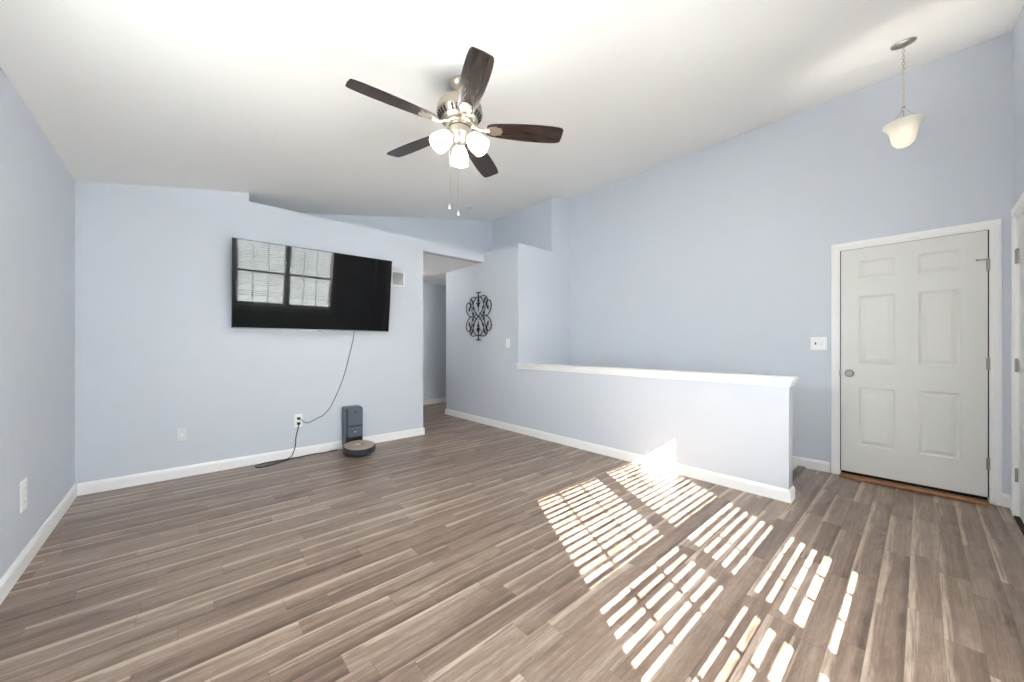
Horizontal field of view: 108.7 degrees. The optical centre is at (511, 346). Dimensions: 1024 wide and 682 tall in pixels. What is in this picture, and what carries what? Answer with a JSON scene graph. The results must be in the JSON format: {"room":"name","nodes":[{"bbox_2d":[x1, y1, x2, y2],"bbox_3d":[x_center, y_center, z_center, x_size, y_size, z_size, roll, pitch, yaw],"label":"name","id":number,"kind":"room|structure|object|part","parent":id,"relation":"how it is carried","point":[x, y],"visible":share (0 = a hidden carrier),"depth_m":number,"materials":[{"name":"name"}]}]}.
{"room":"living room","nodes":[
{"label":"living room","id":0,"kind":"room"},
{"bbox_2d":[0,67,74,578],"bbox_3d":[-2.008,-0.064,1.188,0.120,2.528,6.150,0,0,-42],"label":"wall","id":1,"kind":"structure","parent":0,"point":[37,190],"depth_m":2.08,"materials":[{"name":"blue paint"}]},
{"bbox_2d":[20,477,26,512],"bbox_3d":[-2.638,0.804,1.987,0.009,0.165,0.098,0,0,-42],"label":"wall outlet","id":2,"kind":"object","parent":1,"relation":"attached to","point":[23,484],"visible":1,"depth_m":1.98,"materials":[{"name":"white plastic"}]},
{"bbox_2d":[0,484,76,604],"bbox_3d":[-1.757,1.151,1.008,0.014,0.098,5.206,0,0,-42],"label":"baseboard","id":3,"kind":"structure","parent":1,"relation":"attached to","point":[14,572],"depth_m":2.08,"materials":[{"name":"white paint"}]},
{"bbox_2d":[75,181,483,484],"bbox_3d":[-2.007,-0.175,4.356,4.110,2.749,0.115,0,0,-42],"label":"wall","id":4,"kind":"structure","parent":0,"point":[158,352],"depth_m":3.48,"materials":[{"name":"blue paint"}]},
{"bbox_2d":[177,428,186,441],"bbox_3d":[-3.018,0.809,3.361,0.074,0.118,0.017,0,0,-42],"label":"wall outlet","id":5,"kind":"object","parent":4,"relation":"attached to","point":[181,432],"visible":1,"depth_m":3.36,"materials":[{"name":"white plastic"}]},
{"bbox_2d":[77,427,424,495],"bbox_3d":[-2.338,1.151,3.973,3.078,0.098,0.014,0,0,-42],"label":"baseboard","id":6,"kind":"structure","parent":4,"relation":"attached to","point":[96,486],"depth_m":3.52,"materials":[{"name":"white paint"}]},
{"bbox_2d":[294,414,301,427],"bbox_3d":[-2.321,0.810,3.992,0.080,0.140,0.009,0,0,-42],"label":"wall outlet","id":7,"kind":"object","parent":4,"relation":"attached to","point":[296,415],"visible":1,"depth_m":3.98,"materials":[{"name":"white plastic"}]},
{"bbox_2d":[297,331,354,422],"bbox_3d":[-2.097,0.325,4.170,0.599,1.050,0.040,0,0,-42],"label":"power cord","id":8,"kind":"object","parent":7,"relation":"attached to","point":[298,418],"visible":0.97,"depth_m":4.24,"materials":[{"name":"black plastic"}]},
{"bbox_2d":[231,237,391,331],"bbox_3d":[-2.107,-0.597,4.027,1.536,0.864,0.218,0,0,-39],"label":"television","id":9,"kind":"object","parent":4,"relation":"attached to","point":[275,286],"visible":1,"depth_m":3.90,"materials":[{"name":"black plastic"}]},
{"bbox_2d":[391,270,404,286],"bbox_3d":[-1.474,-0.871,4.750,0.188,0.204,0.010,0,0,-42],"label":"air vent","id":10,"kind":"object","parent":4,"relation":"in","point":[397,277],"visible":0.98,"depth_m":4.75,"materials":[{"name":"white metal"}]},
{"bbox_2d":[304,213,491,252],"bbox_3d":[-1.626,-1.793,5.212,3.770,0.932,0.650,0,0,-42],"label":"wall","id":11,"kind":"structure","parent":0,"point":[474,235],"depth_m":5.87,"materials":[{"name":"blue paint"}]},
{"bbox_2d":[423,283,445,399],"bbox_3d":[-1.656,-0.049,7.728,3.350,2.497,0.120,0,0,-42],"label":"wall","id":12,"kind":"structure","parent":0,"point":[434,295],"depth_m":7.68,"materials":[{"name":"blue paint"}]},
{"bbox_2d":[423,398,445,404],"bbox_3d":[-1.619,1.151,7.671,3.170,0.098,0.014,0,0,-42],"label":"baseboard","id":13,"kind":"structure","parent":12,"relation":"attached to","point":[439,400],"depth_m":7.66,"materials":[{"name":"white paint"}]},
{"bbox_2d":[0,402,1023,681],"bbox_3d":[-0.235,1.215,3.886,6.362,0.030,7.800,0,0,-42],"label":"floor","id":14,"kind":"structure","parent":0,"point":[460,550],"depth_m":1.90,"materials":[{"name":"laminate"}]},
{"bbox_2d":[255,422,336,467],"bbox_3d":[-2.302,1.012,3.952,0.134,0.377,0.797,0,0,38],"label":"power cord","id":15,"kind":"object","parent":14,"relation":"on","point":[298,423],"visible":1,"depth_m":3.93,"materials":[{"name":"black plastic"}]},
{"bbox_2d":[342,405,362,446],"bbox_3d":[-1.863,0.950,4.291,0.200,0.500,0.137,0,0,-42],"label":"dock","id":16,"kind":"object","parent":14,"relation":"on","point":[352,416],"visible":0.86,"depth_m":4.24,"materials":[{"name":"grey plastic"}]},
{"bbox_3d":[-1.815,0.991,4.255,0.156,0.119,0.010,0,0,-42],"label":"panel","id":17,"kind":"part","parent":16,"relation":"part of","materials":[{"name":"grey plastic"}]},
{"bbox_3d":[-1.814,0.820,4.255,0.156,0.191,0.011,0,0,-42],"label":"bin door","id":18,"kind":"part","parent":16,"relation":"part of","materials":[{"name":"grey plastic"}]},
{"bbox_2d":[342,440,375,455],"bbox_3d":[-1.693,1.129,4.075,0.345,0.106,0.346,0,0,-11],"label":"robot vacuum","id":19,"kind":"object","parent":14,"relation":"on","point":[357,447],"visible":1,"depth_m":3.99,"materials":[{"name":"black plastic"}]},
{"bbox_3d":[-1.693,1.093,4.073,0.312,0.004,0.312,0,6,-42],"label":"lid","id":20,"kind":"part","parent":19,"relation":"part of","materials":[{"name":"beige plastic"}]},
{"bbox_2d":[0,0,1023,284],"bbox_3d":[-0.228,-1.881,3.878,6.363,1.168,7.820,0,0,-42],"label":"ceiling","id":21,"kind":"structure","parent":0,"point":[252,97],"depth_m":2.43,"materials":[{"name":"white paint"}]},
{"bbox_2d":[345,47,562,215],"bbox_3d":[-0.379,-1.282,2.350,1.272,0.883,1.242,0,0,-42],"label":"ceiling fan","id":22,"kind":"object","parent":21,"relation":"hanging from","point":[459,110],"visible":1,"depth_m":2.31,"materials":[{"name":"brown wood"}]},
{"bbox_3d":[-0.678,-1.407,2.112,0.509,0.006,0.143,0,13,-37],"label":"blade","id":23,"kind":"part","parent":22,"relation":"part of","materials":[{"name":"brown wood"}]},
{"bbox_3d":[-0.681,-1.407,2.586,0.484,0.006,0.143,0,13,32],"label":"blade","id":24,"kind":"part","parent":22,"relation":"part of","materials":[{"name":"brown wood"}]},
{"bbox_3d":[-0.441,-1.278,2.291,0.141,0.141,0.120,0,0,-42],"label":"lamp shade","id":25,"kind":"part","parent":22,"relation":"part of","materials":[{"name":"white glass"}]},
{"bbox_3d":[-0.403,-1.137,2.365,0.003,0.457,0.002,0,0,-27],"label":"pull chain","id":26,"kind":"part","parent":22,"relation":"part of","materials":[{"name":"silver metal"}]},
{"bbox_3d":[-0.347,-1.117,2.374,0.002,0.495,0.003,0,0,3],"label":"pull chain","id":27,"kind":"part","parent":22,"relation":"part of","materials":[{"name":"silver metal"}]},
{"bbox_3d":[-0.353,-1.278,2.504,0.132,0.141,0.139,0,0,-42],"label":"lamp shade","id":28,"kind":"part","parent":22,"relation":"part of","materials":[{"name":"white glass"}]},
{"bbox_3d":[-0.212,-1.407,1.984,0.143,0.006,0.484,14,-4,-17],"label":"blade","id":29,"kind":"part","parent":22,"relation":"part of","materials":[{"name":"brown wood"}]},
{"bbox_3d":[-0.211,-1.278,2.324,0.128,0.141,0.140,0,0,-42],"label":"lamp shade","id":30,"kind":"part","parent":22,"relation":"part of","materials":[{"name":"white glass"}]},
{"bbox_3d":[-0.230,-1.407,2.784,0.143,0.006,0.509,-13,-3,14],"label":"blade","id":31,"kind":"part","parent":22,"relation":"part of","materials":[{"name":"brown wood"}]},
{"bbox_3d":[0.084,-1.407,2.426,0.506,0.006,0.143,0,-13,-8],"label":"blade","id":32,"kind":"part","parent":22,"relation":"part of","materials":[{"name":"brown wood"}]},
{"bbox_2d":[882,37,925,148],"bbox_3d":[2.854,-1.837,2.679,0.218,0.774,0.218,0,0,-42],"label":"pendant light","id":33,"kind":"object","parent":21,"relation":"hanging from","point":[902,132],"visible":1,"depth_m":2.65,"materials":[{"name":"white glass"}]},
{"bbox_3d":[2.854,-1.961,2.679,0.012,0.451,0.012,0,0,3],"label":"chain","id":34,"kind":"part","parent":33,"relation":"part of","materials":[{"name":"silver metal"}]},
{"bbox_3d":[2.854,-1.538,2.679,0.218,0.176,0.218,0,0,-42],"label":"lamp shade","id":35,"kind":"part","parent":33,"relation":"part of","materials":[{"name":"white glass"}]},
{"bbox_2d":[492,199,545,250],"bbox_3d":[0.085,-1.846,6.213,0.115,0.872,1.442,0,0,-42],"label":"wall","id":36,"kind":"structure","parent":0,"point":[527,225],"depth_m":6.01,"materials":[{"name":"blue paint"}]},
{"bbox_2d":[524,197,569,364],"bbox_3d":[0.508,0.229,5.547,0.996,5.142,0.115,0,0,-42],"label":"wall","id":37,"kind":"structure","parent":0,"point":[546,272],"depth_m":5.56,"materials":[{"name":"blue paint"}]},
{"bbox_2d":[446,243,791,489],"bbox_3d":[0.524,-0.116,4.697,0.115,2.632,4.932,0,0,-42],"label":"wall","id":38,"kind":"structure","parent":0,"point":[744,431],"depth_m":4.11,"materials":[{"name":"blue paint"}]},
{"bbox_2d":[466,292,491,340],"bbox_3d":[-0.528,-0.468,5.758,0.038,0.767,0.665,0,0,-43],"label":"wall ornament","id":39,"kind":"object","parent":38,"relation":"attached to","point":[478,297],"visible":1,"depth_m":5.75,"materials":[{"name":"black metal"}]},
{"bbox_2d":[506,339,509,347],"bbox_3d":[-0.062,-0.042,5.251,0.018,0.128,0.078,0,0,-42],"label":"light switch","id":40,"kind":"object","parent":38,"relation":"attached to","point":[507,340],"visible":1,"depth_m":5.25,"materials":[{"name":"white plastic"}]},
{"bbox_2d":[445,408,788,502],"bbox_3d":[0.471,1.151,4.659,0.014,0.098,4.946,0,0,-42],"label":"baseboard","id":41,"kind":"structure","parent":38,"relation":"attached to","point":[773,492],"depth_m":3.65,"materials":[{"name":"white paint"}]},
{"bbox_2d":[515,363,798,386],"bbox_3d":[1.153,0.276,3.995,0.183,0.076,3.118,0,0,-42],"label":"half wall cap","id":42,"kind":"object","parent":38,"relation":"on","point":[752,379],"visible":1,"depth_m":3.45,"materials":[{"name":"white paint"}]},
{"bbox_2d":[789,486,794,502],"bbox_3d":[2.174,1.151,2.856,0.143,0.098,0.014,0,0,-42],"label":"baseboard","id":43,"kind":"structure","parent":38,"relation":"attached to","point":[792,489],"depth_m":2.84,"materials":[{"name":"white paint"}]},
{"bbox_2d":[570,31,1012,495],"bbox_3d":[2.395,0.229,4.278,0.120,5.142,4.294,0,0,-42],"label":"wall","id":44,"kind":"structure","parent":0,"point":[716,257],"depth_m":3.72,"materials":[{"name":"blue paint"}]},
{"bbox_2d":[792,456,800,470],"bbox_3d":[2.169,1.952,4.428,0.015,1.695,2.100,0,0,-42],"label":"trim","id":45,"kind":"structure","parent":44,"relation":"attached to","point":[796,461],"depth_m":3.67,"materials":[{"name":"white paint"}]},
{"bbox_2d":[792,466,805,481],"bbox_3d":[2.508,1.204,3.316,0.988,0.032,0.060,0,0,-42],"label":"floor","id":46,"kind":"structure","parent":44,"relation":"attached to","point":[798,469],"depth_m":3.48,"materials":[{"name":"brown wood"}]},
{"bbox_2d":[801,457,829,472],"bbox_3d":[2.942,1.151,3.567,0.014,0.098,0.215,0,0,-42],"label":"baseboard","id":47,"kind":"structure","parent":44,"relation":"attached to","point":[819,465],"depth_m":3.56,"materials":[{"name":"white paint"}]},
{"bbox_2d":[811,337,826,349],"bbox_3d":[2.958,-0.026,3.546,0.018,0.124,0.122,0,0,-42],"label":"light switch","id":48,"kind":"object","parent":44,"relation":"attached to","point":[817,343],"visible":1,"depth_m":3.55,"materials":[{"name":"white plastic"}]},
{"bbox_2d":[831,219,1001,505],"bbox_3d":[3.356,0.122,3.124,0.210,2.156,0.974,0,0,-42],"label":"door","id":49,"kind":"structure","parent":44,"relation":"in","point":[916,317],"depth_m":3.06,"materials":[{"name":"white paint"}]},
{"bbox_3d":[3.085,0.248,3.363,0.070,0.066,0.066,0,0,-42],"label":"knob","id":50,"kind":"part","parent":49,"relation":"part of","materials":[{"name":"silver metal"}]},
{"bbox_2d":[1002,493,1009,507],"bbox_3d":[3.683,1.151,2.741,0.014,0.098,0.034,0,0,-42],"label":"baseboard","id":51,"kind":"structure","parent":44,"relation":"attached to","point":[1005,497],"depth_m":2.74,"materials":[{"name":"white paint"}]},
{"bbox_2d":[1013,5,1023,206],"bbox_3d":[3.215,-0.571,2.203,1.429,3.542,0.115,0,0,-42],"label":"wall","id":52,"kind":"structure","parent":0,"point":[1018,30],"depth_m":2.56,"materials":[{"name":"blue paint"}]},
{"bbox_2d":[1011,192,1023,534],"bbox_3d":[3.194,0.107,2.231,1.105,2.185,0.176,0,0,-42],"label":"door","id":53,"kind":"structure","parent":52,"relation":"in","point":[1017,213],"depth_m":2.56,"materials":[{"name":"white paint"}]}
]}

